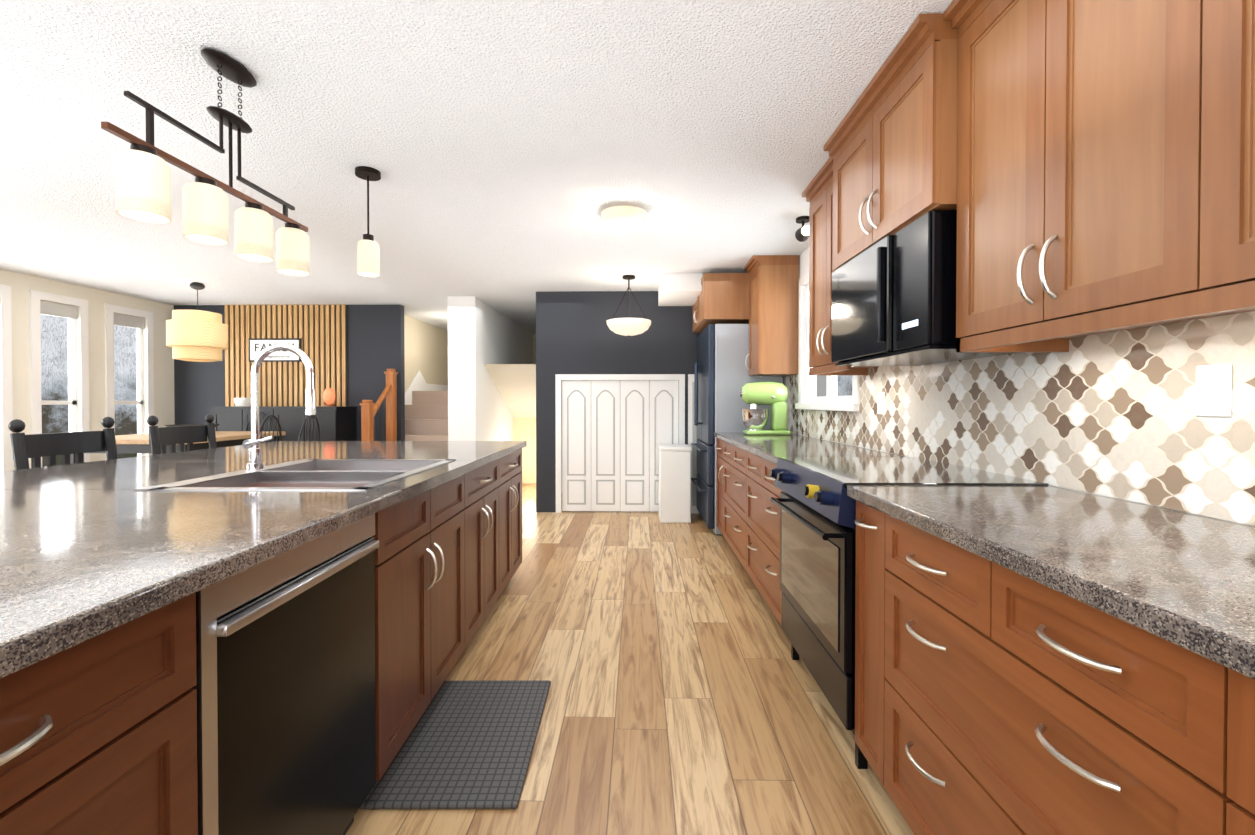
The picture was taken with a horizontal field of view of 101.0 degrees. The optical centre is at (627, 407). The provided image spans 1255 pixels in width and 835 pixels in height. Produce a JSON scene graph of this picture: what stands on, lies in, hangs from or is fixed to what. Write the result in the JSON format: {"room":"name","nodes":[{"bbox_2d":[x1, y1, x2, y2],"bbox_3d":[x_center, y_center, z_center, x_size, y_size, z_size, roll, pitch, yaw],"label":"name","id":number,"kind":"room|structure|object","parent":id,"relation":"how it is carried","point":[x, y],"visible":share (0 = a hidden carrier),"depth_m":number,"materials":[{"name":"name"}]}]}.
{"room":"kitchen","nodes":[
{"label":"kitchen","id":0,"kind":"room"},
{"bbox_2d":[0,269,174,471],"bbox_3d":[-5.652,-0.018,1.677,0.100,2.350,9.440,0,1,1],"label":"wall","id":1,"kind":"structure","parent":0,"point":[21,285],"depth_m":5.36,"materials":[{"name":"beige paint"}]},
{"bbox_2d":[0,284,153,471],"bbox_3d":[-5.604,-0.086,2.845,0.090,1.970,6.330,0,1,1],"label":"window","id":2,"kind":"structure","parent":1,"relation":"in","point":[38,306],"depth_m":5.19,"materials":[{"name":"white wood"}]},
{"bbox_2d":[174,304,404,440],"bbox_3d":[-4.168,-0.067,6.302,2.880,2.350,0.130,0,1,1],"label":"wall","id":3,"kind":"structure","parent":0,"point":[321,331],"depth_m":6.24,"materials":[{"name":"black paint"}]},
{"bbox_2d":[249,338,301,361],"bbox_3d":[-4.235,-0.691,6.220,0.630,0.280,0.022,0,1,1],"label":"family sign","id":4,"kind":"object","parent":3,"relation":"attached to","point":[293,357],"visible":0.75,"depth_m":6.21,"materials":[{"name":"white paint"}]},
{"bbox_2d":[255,344,293,350],"bbox_3d":[-4.230,-0.722,6.207,0.481,0.093,0.002,0,1,1],"label":"lettering","id":5,"kind":"object","parent":4,"relation":"attached to","point":[265,347],"visible":0.48,"depth_m":6.21,"materials":[{"name":"black paint"}]},
{"bbox_2d":[404,314,447,391],"bbox_3d":[-3.021,-0.081,7.624,0.100,2.350,2.560,0,1,1],"label":"wall","id":6,"kind":"structure","parent":0,"point":[426,348],"depth_m":7.62,"materials":[{"name":"beige paint"}]},
{"bbox_2d":[405,370,447,404],"bbox_3d":[-2.962,0.279,7.635,0.015,1.630,2.536,0,1,1],"label":"trim","id":7,"kind":"structure","parent":6,"relation":"attached to","point":[418,383],"depth_m":7.37,"materials":[{"name":"white wood"}]},
{"bbox_2d":[0,0,952,333],"bbox_3d":[-2.111,-1.236,2.922,7.130,0.060,12.100,0,1,1],"label":"ceiling","id":8,"kind":"structure","parent":0,"point":[510,150],"depth_m":2.27,"materials":[{"name":"white paint"}]},
{"bbox_2d":[166,282,227,361],"bbox_3d":[-4.242,-0.848,5.110,0.470,0.776,0.470,0,1,1],"label":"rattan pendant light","id":9,"kind":"object","parent":8,"relation":"hanging from","point":[197,335],"visible":1,"depth_m":4.96,"materials":[{"name":"beige fabric"}]},
{"bbox_2d":[101,48,309,275],"bbox_3d":[-1.389,-0.877,1.801,0.118,0.646,0.840,0,1,1],"label":"pendant light","id":10,"kind":"object","parent":8,"relation":"hanging from","point":[142,180],"visible":1,"depth_m":1.70,"materials":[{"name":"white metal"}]},
{"bbox_2d":[355,166,380,276],"bbox_3d":[-1.322,-0.941,2.639,0.120,0.525,0.120,0,1,1],"label":"mini pendant light","id":11,"kind":"object","parent":8,"relation":"hanging from","point":[368,255],"visible":1,"depth_m":2.61,"materials":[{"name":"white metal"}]},
{"bbox_2d":[601,205,646,233],"bbox_3d":[-0.021,-1.139,3.181,0.280,0.140,0.280,0,1,1],"label":"flush ceiling light","id":12,"kind":"object","parent":8,"relation":"attached to","point":[624,218],"visible":1,"depth_m":3.10,"materials":[{"name":"white glass"}]},
{"bbox_2d":[606,275,650,337],"bbox_3d":[0.013,-0.939,4.832,0.420,0.575,0.423,0,1,1],"label":"pendant light","id":13,"kind":"object","parent":8,"relation":"hanging from","point":[628,327],"visible":1,"depth_m":4.71,"materials":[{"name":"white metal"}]},
{"bbox_2d":[658,273,701,305],"bbox_3d":[0.504,-1.149,5.095,0.372,0.159,0.749,0,1,1],"label":"beam","id":14,"kind":"structure","parent":8,"relation":"attached to","point":[680,289],"depth_m":4.72,"materials":[{"name":"white paint"}]},
{"bbox_2d":[795,216,808,241],"bbox_3d":[1.122,-1.138,3.282,0.090,0.145,0.142,0,1,1],"label":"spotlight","id":15,"kind":"object","parent":8,"relation":"attached to","point":[802,234],"visible":0.88,"depth_m":3.27,"materials":[{"name":"brown metal"}]},
{"bbox_2d":[448,296,532,440],"bbox_3d":[-1.812,-0.078,7.320,0.310,2.350,3.120,0,1,1],"label":"wall","id":16,"kind":"structure","parent":0,"point":[481,333],"depth_m":5.86,"materials":[{"name":"white paint"}]},
{"bbox_2d":[484,364,535,417],"bbox_3d":[-1.308,-0.182,6.768,0.720,0.670,1.400,0,1,1],"label":"soffit beam","id":17,"kind":"structure","parent":0,"point":[515,384],"depth_m":6.56,"materials":[{"name":"beige paint"}]},
{"bbox_2d":[513,418,535,482],"bbox_3d":[-1.293,1.370,7.534,0.720,2.450,0.100,0,1,1],"label":"wall","id":18,"kind":"structure","parent":0,"point":[524,429],"depth_m":7.48,"materials":[{"name":"white paint"}]},
{"bbox_2d":[533,334,535,363],"bbox_3d":[-1.865,0.655,8.939,2.120,3.850,0.100,0,1,1],"label":"wall","id":19,"kind":"structure","parent":0,"point":[534,335],"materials":[{"name":"beige paint"}]},
{"bbox_2d":[561,380,561,492],"bbox_3d":[-0.889,0.673,7.244,0.100,3.850,3.250,0,1,1],"label":"wall","id":20,"kind":"structure","parent":0,"point":[561,380],"depth_m":6.67,"materials":[{"name":"white paint"}]},
{"bbox_2d":[536,291,700,511],"bbox_3d":[0.217,-0.059,5.538,2.380,2.350,0.100,0,1,1],"label":"wall","id":21,"kind":"structure","parent":0,"point":[575,334],"depth_m":5.49,"materials":[{"name":"grey paint"}]},
{"bbox_2d":[562,380,677,510],"bbox_3d":[-0.079,0.407,5.509,1.237,1.394,0.061,0,1,1],"label":"closet doors","id":22,"kind":"structure","parent":21,"relation":"in","point":[615,433],"depth_m":5.51,"materials":[{"name":"white wood"}]},
{"bbox_2d":[555,374,698,512],"bbox_3d":[0.121,0.382,5.485,1.770,1.470,0.018,0,1,1],"label":"trim","id":23,"kind":"structure","parent":21,"relation":"attached to","point":[692,433],"depth_m":5.47,"materials":[{"name":"white wood"}]},
{"bbox_2d":[345,483,913,834],"bbox_3d":[-2.111,1.173,2.948,7.130,0.060,12.100,0,1,1],"label":"floor","id":24,"kind":"structure","parent":0,"point":[685,695],"depth_m":2.04,"materials":[{"name":"brown wood"}]},
{"bbox_2d":[8,417,117,469],"bbox_3d":[-2.360,0.598,2.358,0.482,1.104,0.428,0,1,0],"label":"chair","id":25,"kind":"object","parent":24,"relation":"on","point":[35,448],"visible":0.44,"depth_m":2.34,"materials":[{"name":"black paint"}]},
{"bbox_2d":[70,431,285,463],"bbox_3d":[-4.138,0.688,4.834,1.100,0.870,1.200,0,1,1],"label":"dining table","id":26,"kind":"object","parent":24,"relation":"on","point":[135,443],"visible":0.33,"depth_m":4.47,"materials":[{"name":"brown wood"}]},
{"bbox_2d":[164,424,219,426],"bbox_3d":[-4.136,0.206,4.929,0.410,0.090,0.410,0,1,1],"label":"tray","id":27,"kind":"object","parent":26,"relation":"on","point":[215,425],"visible":0.29,"depth_m":4.99,"materials":[{"name":"black paint"}]},
{"bbox_2d":[147,414,216,454],"bbox_3d":[-2.361,0.591,2.978,0.482,1.104,0.428,0,1,0],"label":"chair","id":28,"kind":"object","parent":24,"relation":"on","point":[160,438],"visible":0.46,"depth_m":2.98,"materials":[{"name":"black paint"}]},
{"bbox_2d":[245,412,272,430],"bbox_3d":[-4.122,0.581,5.607,0.380,1.070,0.409,0,1,1],"label":"chair","id":29,"kind":"object","parent":24,"relation":"on","point":[249,421],"visible":0.08,"depth_m":5.78,"materials":[{"name":"black paint"}]},
{"bbox_2d":[0,445,526,834],"bbox_3d":[-1.329,0.721,1.382,1.334,0.878,4.180,0,1,0],"label":"kitchen island","id":30,"kind":"object","parent":24,"relation":"on","point":[98,727],"depth_m":0.81,"materials":[{"name":"brown wood"}]},
{"bbox_2d":[0,441,526,664],"bbox_3d":[-1.504,0.263,1.367,1.665,0.038,4.220,0,1,0],"label":"island countertop","id":31,"kind":"structure","parent":30,"relation":"on","point":[83,546],"depth_m":1.17,"materials":[{"name":"grey stone"}]},
{"bbox_2d":[242,344,315,469],"bbox_3d":[-1.312,-0.004,1.950,0.257,0.478,0.084,0,1,0],"label":"faucet","id":32,"kind":"object","parent":31,"relation":"on","point":[255,455],"visible":1,"depth_m":1.95,"materials":[{"name":"silver metal"}]},
{"bbox_2d":[191,513,378,834],"bbox_3d":[-0.990,0.726,1.148,0.622,0.873,0.596,0,1,0],"label":"dishwasher","id":33,"kind":"object","parent":30,"relation":"in","point":[285,686],"visible":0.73,"depth_m":1.08,"materials":[{"name":"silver metal"}]},
{"bbox_2d":[259,414,281,442],"bbox_3d":[-3.310,0.593,4.536,0.409,1.070,0.380,0,1,1],"label":"chair","id":34,"kind":"object","parent":24,"relation":"on","point":[265,420],"visible":0.23,"depth_m":4.53,"materials":[{"name":"black paint"}]},
{"bbox_2d":[210,406,356,440],"bbox_3d":[-3.974,0.548,6.027,1.440,1.125,0.415,0,1,1],"label":"sideboard","id":35,"kind":"object","parent":24,"relation":"on","point":[337,423],"visible":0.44,"depth_m":5.82,"materials":[{"name":"black paint"}]},
{"bbox_2d":[234,398,250,405],"bbox_3d":[-4.484,-0.065,6.034,0.170,0.100,0.170,0,1,1],"label":"decorative bowl","id":36,"kind":"object","parent":35,"relation":"on","point":[242,401],"visible":0.98,"depth_m":5.97,"materials":[{"name":"white plastic"}]},
{"bbox_2d":[323,388,335,405],"bbox_3d":[-3.464,-0.123,6.012,0.128,0.216,0.135,0,1,1],"label":"salt lamp","id":37,"kind":"object","parent":35,"relation":"on","point":[329,395],"visible":1,"depth_m":5.97,"materials":[{"name":"orange stone"}]},
{"bbox_2d":[298,417,319,440],"bbox_3d":[-3.298,0.587,5.096,0.409,1.070,0.380,0,1,1],"label":"chair","id":38,"kind":"object","parent":24,"relation":"on","point":[303,424],"visible":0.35,"depth_m":5.09,"materials":[{"name":"black paint"}]},
{"bbox_2d":[405,391,447,440],"bbox_3d":[-2.469,0.433,7.257,0.980,1.330,3.278,0,1,1],"label":"stairs","id":39,"kind":"structure","parent":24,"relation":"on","point":[426,415],"depth_m":6.86,"materials":[{"name":"carpet"}]},
{"bbox_2d":[360,369,397,440],"bbox_3d":[-2.807,0.327,5.874,0.112,1.570,0.652,0,1,1],"label":"newel post","id":40,"kind":"object","parent":39,"relation":"attached to","point":[369,410],"visible":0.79,"depth_m":5.99,"materials":[{"name":"brown wood"}]},
{"bbox_2d":[359,680,550,808],"bbox_3d":[-0.548,1.146,1.823,0.460,0.017,0.670,0,1,0],"label":"rug","id":41,"kind":"object","parent":24,"relation":"on","point":[468,744],"visible":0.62,"depth_m":1.72,"materials":[{"name":"rubber"}]},
{"bbox_2d":[658,444,691,522],"bbox_3d":[0.471,0.752,5.222,0.310,0.735,0.410,0,1,1],"label":"trash bin","id":42,"kind":"object","parent":24,"relation":"on","point":[674,483],"visible":1,"depth_m":5.02,"materials":[{"name":"white plastic"}]},
{"bbox_2d":[716,440,721,532],"bbox_3d":[1.071,0.691,4.302,0.602,0.878,0.374,0,1,1],"label":"base cabinet","id":43,"kind":"object","parent":24,"relation":"on","point":[719,442],"depth_m":4.34,"materials":[{"name":"brown wood"}]},
{"bbox_2d":[722,440,741,563],"bbox_3d":[1.059,0.697,3.715,0.602,0.878,0.920,0,1,1],"label":"base cabinet","id":44,"kind":"object","parent":24,"relation":"on","point":[731,456],"depth_m":3.78,"materials":[{"name":"brown wood"}]},
{"bbox_2d":[691,324,782,534],"bbox_3d":[1.008,0.192,4.985,0.716,1.860,0.920,0,1,1],"label":"fridge","id":45,"kind":"object","parent":24,"relation":"on","point":[722,377],"visible":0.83,"depth_m":4.53,"materials":[{"name":"grey metal"}]},
{"bbox_2d":[742,452,782,626],"bbox_3d":[1.041,0.706,2.825,0.602,0.878,0.860,0,1,1],"label":"base cabinet","id":46,"kind":"object","parent":24,"relation":"on","point":[748,517],"depth_m":2.88,"materials":[{"name":"brown wood"}]},
{"bbox_2d":[714,432,905,463],"bbox_3d":[1.040,0.242,3.437,0.631,0.038,2.098,0,1,1],"label":"countertop","id":47,"kind":"structure","parent":46,"relation":"on","point":[769,448],"depth_m":3.03,"materials":[{"name":"grey stone"}]},
{"bbox_2d":[739,382,790,434],"bbox_3d":[1.097,0.002,4.181,0.385,0.425,0.232,0,1,1],"label":"stand mixer","id":48,"kind":"object","parent":47,"relation":"on","point":[773,395],"visible":1,"depth_m":4.11,"materials":[{"name":"green metal"}]},
{"bbox_2d":[855,501,870,765],"bbox_3d":[1.015,0.720,1.526,0.602,0.878,0.194,0,1,1],"label":"base cabinet","id":49,"kind":"object","parent":24,"relation":"on","point":[863,515],"depth_m":1.58,"materials":[{"name":"brown wood"}]},
{"bbox_2d":[770,457,1048,768],"bbox_3d":[0.977,0.693,2.010,0.694,0.921,0.768,0,1,1],"label":"range","id":50,"kind":"object","parent":24,"relation":"on","point":[815,503],"visible":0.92,"depth_m":1.84,"materials":[{"name":"black metal"}]},
{"bbox_2d":[871,509,1198,834],"bbox_3d":[1.004,0.725,1.003,0.602,0.878,0.927,0,1,1],"label":"base cabinet","id":51,"kind":"object","parent":24,"relation":"on","point":[1041,660],"depth_m":0.95,"materials":[{"name":"brown wood"}]},
{"bbox_2d":[847,485,1254,684],"bbox_3d":[0.982,0.272,0.572,0.631,0.038,2.098,0,1,1],"label":"countertop","id":52,"kind":"structure","parent":51,"relation":"on","point":[1183,581],"depth_m":0.91,"materials":[{"name":"grey stone"}]},
{"bbox_2d":[1195,661,1254,834],"bbox_3d":[0.989,0.733,0.270,0.602,0.878,0.660,0,1,1],"label":"base cabinet","id":53,"kind":"object","parent":24,"relation":"on","point":[1226,703],"depth_m":0.60,"materials":[{"name":"brown wood"}]},
{"bbox_2d":[783,247,1254,526],"bbox_3d":[1.369,-0.013,1.189,0.100,2.350,8.750,0,1,1],"label":"wall","id":54,"kind":"structure","parent":0,"point":[803,263],"depth_m":4.05,"materials":[{"name":"white paint"}]},
{"bbox_2d":[693,271,748,332],"bbox_3d":[1.030,-0.978,4.972,0.712,0.400,0.920,0,1,1],"label":"upper cabinet","id":55,"kind":"object","parent":54,"relation":"attached to","point":[723,298],"depth_m":4.52,"materials":[{"name":"brown wood"}]},
{"bbox_2d":[745,259,798,375],"bbox_3d":[1.212,-0.722,4.321,0.322,0.900,0.360,0,1,1],"label":"upper cabinet","id":56,"kind":"object","parent":54,"relation":"attached to","point":[760,297],"depth_m":4.14,"materials":[{"name":"brown wood"}]},
{"bbox_2d":[795,272,858,411],"bbox_3d":[1.375,-0.498,3.565,0.105,1.030,1.110,0,1,1],"label":"window","id":57,"kind":"structure","parent":54,"relation":"in","point":[831,400],"depth_m":3.92,"materials":[{"name":"white"}]},
{"bbox_2d":[802,157,878,375],"bbox_3d":[1.156,-0.690,2.645,0.365,1.024,0.534,0,1,1],"label":"upper cabinet","id":58,"kind":"object","parent":54,"relation":"attached to","point":[817,192],"visible":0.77,"depth_m":2.74,"materials":[{"name":"brown wood"}]},
{"bbox_2d":[824,13,958,270],"bbox_3d":[1.108,-0.908,1.967,0.435,0.574,0.810,0,1,1],"label":"upper cabinet","id":59,"kind":"object","parent":54,"relation":"attached to","point":[890,145],"visible":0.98,"depth_m":1.77,"materials":[{"name":"brown wood"}]},
{"bbox_2d":[831,210,1022,365],"bbox_3d":[1.112,-0.403,1.987,0.423,0.432,0.766,0,1,1],"label":"over-the-range microwave","id":60,"kind":"object","parent":59,"relation":"attached to","point":[894,300],"visible":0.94,"depth_m":1.80,"materials":[{"name":"black metal"}]},
{"bbox_2d":[787,311,1254,525],"bbox_3d":[1.331,-0.005,1.995,0.008,0.484,4.960,0,1,1],"label":"tile backsplash","id":61,"kind":"structure","parent":54,"relation":"attached to","point":[1111,414],"depth_m":1.47,"materials":[{"name":"tile"}]},
{"bbox_2d":[877,392,884,413],"bbox_3d":[1.338,-0.025,2.735,0.008,0.116,0.072,0,1,1],"label":"outlet","id":62,"kind":"object","parent":61,"relation":"attached to","point":[881,395],"depth_m":2.73,"materials":[{"name":"white plastic"}]},
{"bbox_2d":[1196,364,1231,416],"bbox_3d":[1.306,-0.038,1.155,0.008,0.116,0.072,0,1,1],"label":"outlet","id":63,"kind":"object","parent":61,"relation":"attached to","point":[1213,390],"depth_m":1.15,"materials":[{"name":"white plastic"}]},
{"bbox_2d":[952,0,1254,343],"bbox_3d":[1.149,-0.670,1.192,0.322,0.935,0.740,0,1,1],"label":"upper cabinet","id":64,"kind":"object","parent":54,"relation":"attached to","point":[1105,166],"depth_m":1.20,"materials":[{"name":"brown wood"}]},
{"bbox_2d":[1147,0,1254,307],"bbox_3d":[1.136,-0.664,0.542,0.322,0.935,0.800,0,1,1],"label":"upper cabinet","id":65,"kind":"object","parent":54,"relation":"attached to","point":[1201,86],"depth_m":0.89,"materials":[{"name":"brown wood"}]},
{"label":"outside","id":66,"kind":"structure","parent":0,"visible":0},
{"bbox_2d":[40,314,136,466],"bbox_3d":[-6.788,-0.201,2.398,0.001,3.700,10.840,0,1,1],"label":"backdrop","id":67,"kind":"structure","parent":66,"point":[54,360],"depth_m":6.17,"materials":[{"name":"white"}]},
{"bbox_2d":[837,375,851,395],"bbox_3d":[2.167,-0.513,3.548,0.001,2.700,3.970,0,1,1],"label":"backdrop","id":68,"kind":"structure","parent":66,"point":[844,385],"depth_m":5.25,"materials":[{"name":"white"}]}
]}

